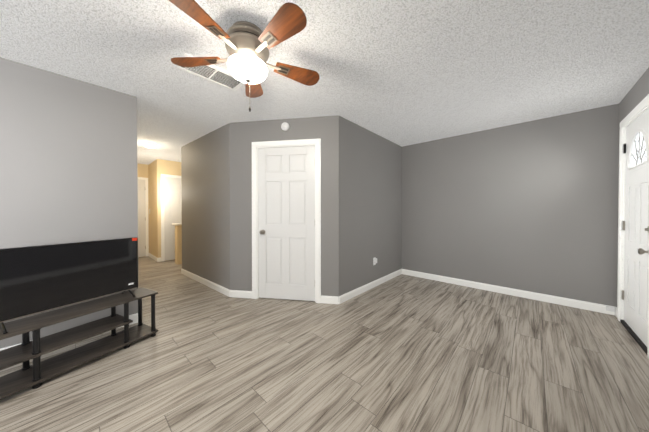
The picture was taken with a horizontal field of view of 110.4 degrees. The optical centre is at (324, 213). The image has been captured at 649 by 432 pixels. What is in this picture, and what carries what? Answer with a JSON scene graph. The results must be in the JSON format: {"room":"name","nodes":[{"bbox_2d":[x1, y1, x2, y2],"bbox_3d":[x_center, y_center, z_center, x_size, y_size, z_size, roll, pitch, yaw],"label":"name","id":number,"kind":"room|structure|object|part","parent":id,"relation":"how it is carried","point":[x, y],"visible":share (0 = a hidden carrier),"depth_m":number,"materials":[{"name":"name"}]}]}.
{"room":"living room","nodes":[
{"label":"living room","id":0,"kind":"room"},
{"bbox_2d":[0,57,137,348],"bbox_3d":[-4.751,-0.040,2.801,4.500,2.440,3.160,0,1,43],"label":"wall","id":1,"kind":"structure","parent":0,"point":[68,160],"depth_m":2.06,"materials":[{"name":"grey paint"}]},
{"bbox_2d":[0,313,137,350],"bbox_3d":[-3.047,1.144,1.331,0.014,0.100,3.040,0,1,43],"label":"baseboard","id":2,"kind":"structure","parent":1,"relation":"attached to","point":[134,317],"depth_m":2.41,"materials":[{"name":"white wood"}]},
{"bbox_2d":[137,163,148,256],"bbox_3d":[-5.057,-0.068,5.693,0.100,2.440,0.970,0,1,43],"label":"wall","id":3,"kind":"structure","parent":0,"point":[142,170],"depth_m":5.95,"materials":[{"name":"beige paint"}]},
{"bbox_2d":[138,179,145,256],"bbox_3d":[-4.976,0.132,5.681,0.034,2.018,0.740,0,1,43],"label":"hall door","id":4,"kind":"structure","parent":3,"relation":"in","point":[141,222],"depth_m":5.89,"materials":[{"name":"white wood"}]},
{"bbox_2d":[138,177,148,256],"bbox_3d":[-4.984,0.107,5.688,0.015,2.090,0.860,0,1,43],"label":"door frame","id":5,"kind":"structure","parent":3,"relation":"attached to","point":[146,203],"depth_m":5.97,"materials":[{"name":"white wood"}]},
{"bbox_2d":[148,160,156,256],"bbox_3d":[-4.327,-0.068,5.749,0.900,2.440,0.100,0,1,43],"label":"wall","id":6,"kind":"structure","parent":0,"point":[153,209],"depth_m":5.68,"materials":[{"name":"beige paint"}]},
{"bbox_2d":[148,253,157,261],"bbox_3d":[-4.324,1.103,5.680,0.986,0.100,0.014,0,1,43],"label":"baseboard","id":7,"kind":"structure","parent":6,"relation":"attached to","point":[153,257],"depth_m":5.60,"materials":[{"name":"white wood"}]},
{"bbox_2d":[156,159,180,260],"bbox_3d":[-3.205,-0.073,6.233,0.100,2.440,2.330,0,1,43],"label":"wall","id":8,"kind":"structure","parent":0,"point":[168,167],"depth_m":5.38,"materials":[{"name":"beige paint"}]},
{"bbox_2d":[161,174,180,261],"bbox_3d":[-3.591,0.105,5.727,0.015,2.095,0.930,0,1,43],"label":"door frame","id":9,"kind":"structure","parent":8,"relation":"attached to","point":[162,217],"depth_m":5.40,"materials":[{"name":"white wood"}]},
{"bbox_2d":[164,177,181,260],"bbox_3d":[-3.562,0.131,5.701,0.091,2.018,0.800,0,1,43],"label":"hall door","id":10,"kind":"structure","parent":8,"relation":"in","point":[172,202],"depth_m":5.53,"materials":[{"name":"white wood"}]},
{"bbox_2d":[181,123,229,289],"bbox_3d":[-1.998,-0.050,3.811,1.867,2.440,0.230,0,1,43],"label":"wall","id":11,"kind":"structure","parent":0,"point":[205,177],"depth_m":3.61,"materials":[{"name":"grey paint"}]},
{"bbox_2d":[181,269,229,296],"bbox_3d":[-2.047,1.121,3.763,1.860,0.100,0.104,0,1,43],"label":"baseboard","id":12,"kind":"structure","parent":11,"relation":"attached to","point":[217,287],"depth_m":3.61,"materials":[{"name":"white wood"}]},
{"bbox_2d":[230,115,338,295],"bbox_3d":[-0.560,-0.043,3.108,1.531,2.440,0.140,0,1,9],"label":"wall","id":13,"kind":"structure","parent":0,"point":[245,135],"depth_m":3.04,"materials":[{"name":"grey paint"}]},
{"bbox_2d":[230,290,251,298],"bbox_3d":[-1.162,1.127,3.139,0.336,0.100,0.014,0,1,9],"label":"baseboard","id":14,"kind":"structure","parent":13,"relation":"attached to","point":[240,294],"depth_m":3.13,"materials":[{"name":"white wood"}]},
{"bbox_2d":[281,122,288,130],"bbox_3d":[-0.526,-1.157,3.001,0.112,0.112,0.038,0,1,9],"label":"smoke detector","id":15,"kind":"object","parent":13,"relation":"attached to","point":[284,126],"visible":0.98,"depth_m":2.99,"materials":[{"name":"white plastic"}]},
{"bbox_2d":[258,146,314,300],"bbox_3d":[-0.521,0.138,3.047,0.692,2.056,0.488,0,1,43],"label":"closet door","id":16,"kind":"structure","parent":13,"relation":"in","point":[286,219],"depth_m":3.04,"materials":[{"name":"white wood"}]},
{"bbox_2d":[252,138,320,302],"bbox_3d":[-0.511,0.102,3.091,0.962,2.151,0.161,0,1,9],"label":"door frame","id":17,"kind":"structure","parent":13,"relation":"attached to","point":[316,143],"depth_m":3.00,"materials":[{"name":"white wood"}]},
{"bbox_2d":[321,295,338,303],"bbox_3d":[0.068,1.129,2.939,0.233,0.100,0.014,0,1,9],"label":"baseboard","id":18,"kind":"structure","parent":13,"relation":"attached to","point":[330,299],"depth_m":2.93,"materials":[{"name":"white wood"}]},
{"bbox_2d":[0,256,648,431],"bbox_3d":[-2.028,1.228,3.016,9.400,0.100,7.700,0,1,43],"label":"floor","id":19,"kind":"structure","parent":0,"point":[404,353],"depth_m":1.72,"materials":[{"name":"laminate"}]},
{"bbox_2d":[0,287,157,399],"bbox_3d":[-2.018,0.980,1.724,0.297,0.420,1.199,0,1,26],"label":"tv stand","id":20,"kind":"object","parent":19,"relation":"on","point":[38,371],"visible":1,"depth_m":1.73,"materials":[{"name":"grey wood"}]},
{"bbox_2d":[0,237,137,333],"bbox_3d":[-1.991,0.501,1.808,0.231,0.534,0.818,0,1,26],"label":"tv","id":21,"kind":"object","parent":20,"relation":"on","point":[37,279],"visible":1,"depth_m":1.73,"materials":[{"name":"black plastic"}]},
{"bbox_2d":[172,223,181,264],"bbox_3d":[-3.008,0.691,5.538,0.320,0.925,1.180,0,1,43],"label":"half wall","id":22,"kind":"structure","parent":19,"relation":"on","point":[178,243],"depth_m":5.11,"materials":[{"name":"beige paint"}]},
{"bbox_2d":[0,0,648,164],"bbox_3d":[-2.028,-1.312,2.992,9.400,0.100,7.700,0,1,43],"label":"ceiling","id":23,"kind":"structure","parent":0,"point":[401,73],"depth_m":1.82,"materials":[{"name":"white paint"}]},
{"bbox_2d":[143,142,156,147],"bbox_3d":[-3.203,-1.234,4.138,0.200,0.078,0.200,0,1,43],"label":"hall ceiling light","id":24,"kind":"object","parent":23,"relation":"attached to","point":[149,145],"visible":1,"depth_m":4.08,"materials":[{"name":"white glass"}]},
{"bbox_2d":[175,52,244,90],"bbox_3d":[-1.002,-1.247,2.025,0.250,0.013,0.520,0,1,43],"label":"ceiling vent","id":25,"kind":"object","parent":23,"relation":"in","point":[218,76],"visible":0.77,"depth_m":2.03,"materials":[{"name":"white metal"}]},
{"bbox_2d":[169,0,319,111],"bbox_3d":[-0.499,-0.983,1.540,1.025,0.531,1.067,0,1,43],"label":"ceiling fan","id":26,"kind":"object","parent":23,"relation":"hanging from","point":[248,45],"visible":1,"depth_m":1.46,"materials":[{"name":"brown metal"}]},
{"bbox_3d":[-0.533,-0.976,1.569,0.264,0.094,0.264,0,1,43],"label":"lamp shade","id":27,"kind":"part","parent":26,"relation":"part of","materials":[{"name":"white glass"}]},
{"bbox_2d":[339,116,401,295],"bbox_3d":[0.829,-0.049,3.723,0.140,2.440,2.060,0,1,43],"label":"wall","id":28,"kind":"structure","parent":0,"point":[370,195],"depth_m":3.42,"materials":[{"name":"grey paint"}]},
{"bbox_2d":[339,269,401,303],"bbox_3d":[0.838,1.122,3.630,0.014,0.100,1.920,0,1,43],"label":"baseboard","id":29,"kind":"structure","parent":28,"relation":"attached to","point":[357,291],"depth_m":3.42,"materials":[{"name":"white wood"}]},
{"bbox_2d":[401,104,618,306],"bbox_3d":[2.476,-0.047,3.515,2.850,2.440,0.140,0,1,43],"label":"wall","id":30,"kind":"structure","parent":0,"point":[531,206],"depth_m":3.15,"materials":[{"name":"grey paint"}]},
{"bbox_2d":[402,269,615,314],"bbox_3d":[2.424,1.123,3.469,2.570,0.100,0.014,0,1,43],"label":"baseboard","id":31,"kind":"structure","parent":30,"relation":"attached to","point":[590,306],"depth_m":3.18,"materials":[{"name":"white wood"}]},
{"bbox_2d":[606,305,614,311],"bbox_3d":[3.321,1.107,2.619,0.060,0.060,0.026,0,1,43],"label":"outlet box","id":32,"kind":"object","parent":30,"relation":"attached to","point":[610,308],"visible":0.96,"depth_m":2.61,"materials":[{"name":"white plastic"}]},
{"bbox_2d":[617,68,648,288],"bbox_3d":[1.083,-0.014,-0.010,0.140,2.440,6.940,0,1,43],"label":"wall","id":33,"kind":"structure","parent":0,"point":[636,95],"depth_m":2.24,"materials":[{"name":"grey paint"}]},
{"bbox_2d":[617,94,648,358],"bbox_3d":[3.008,0.091,2.106,0.161,2.190,0.960,0,1,43],"label":"door frame","id":34,"kind":"structure","parent":33,"relation":"attached to","point":[640,108],"depth_m":2.45,"materials":[{"name":"white wood"}]},
{"bbox_2d":[620,108,648,353],"bbox_3d":[2.977,0.135,2.144,0.128,2.103,0.804,0,1,43],"label":"front door","id":35,"kind":"structure","parent":33,"relation":"in","point":[635,227],"depth_m":2.15,"materials":[{"name":"white wood"}]}
]}

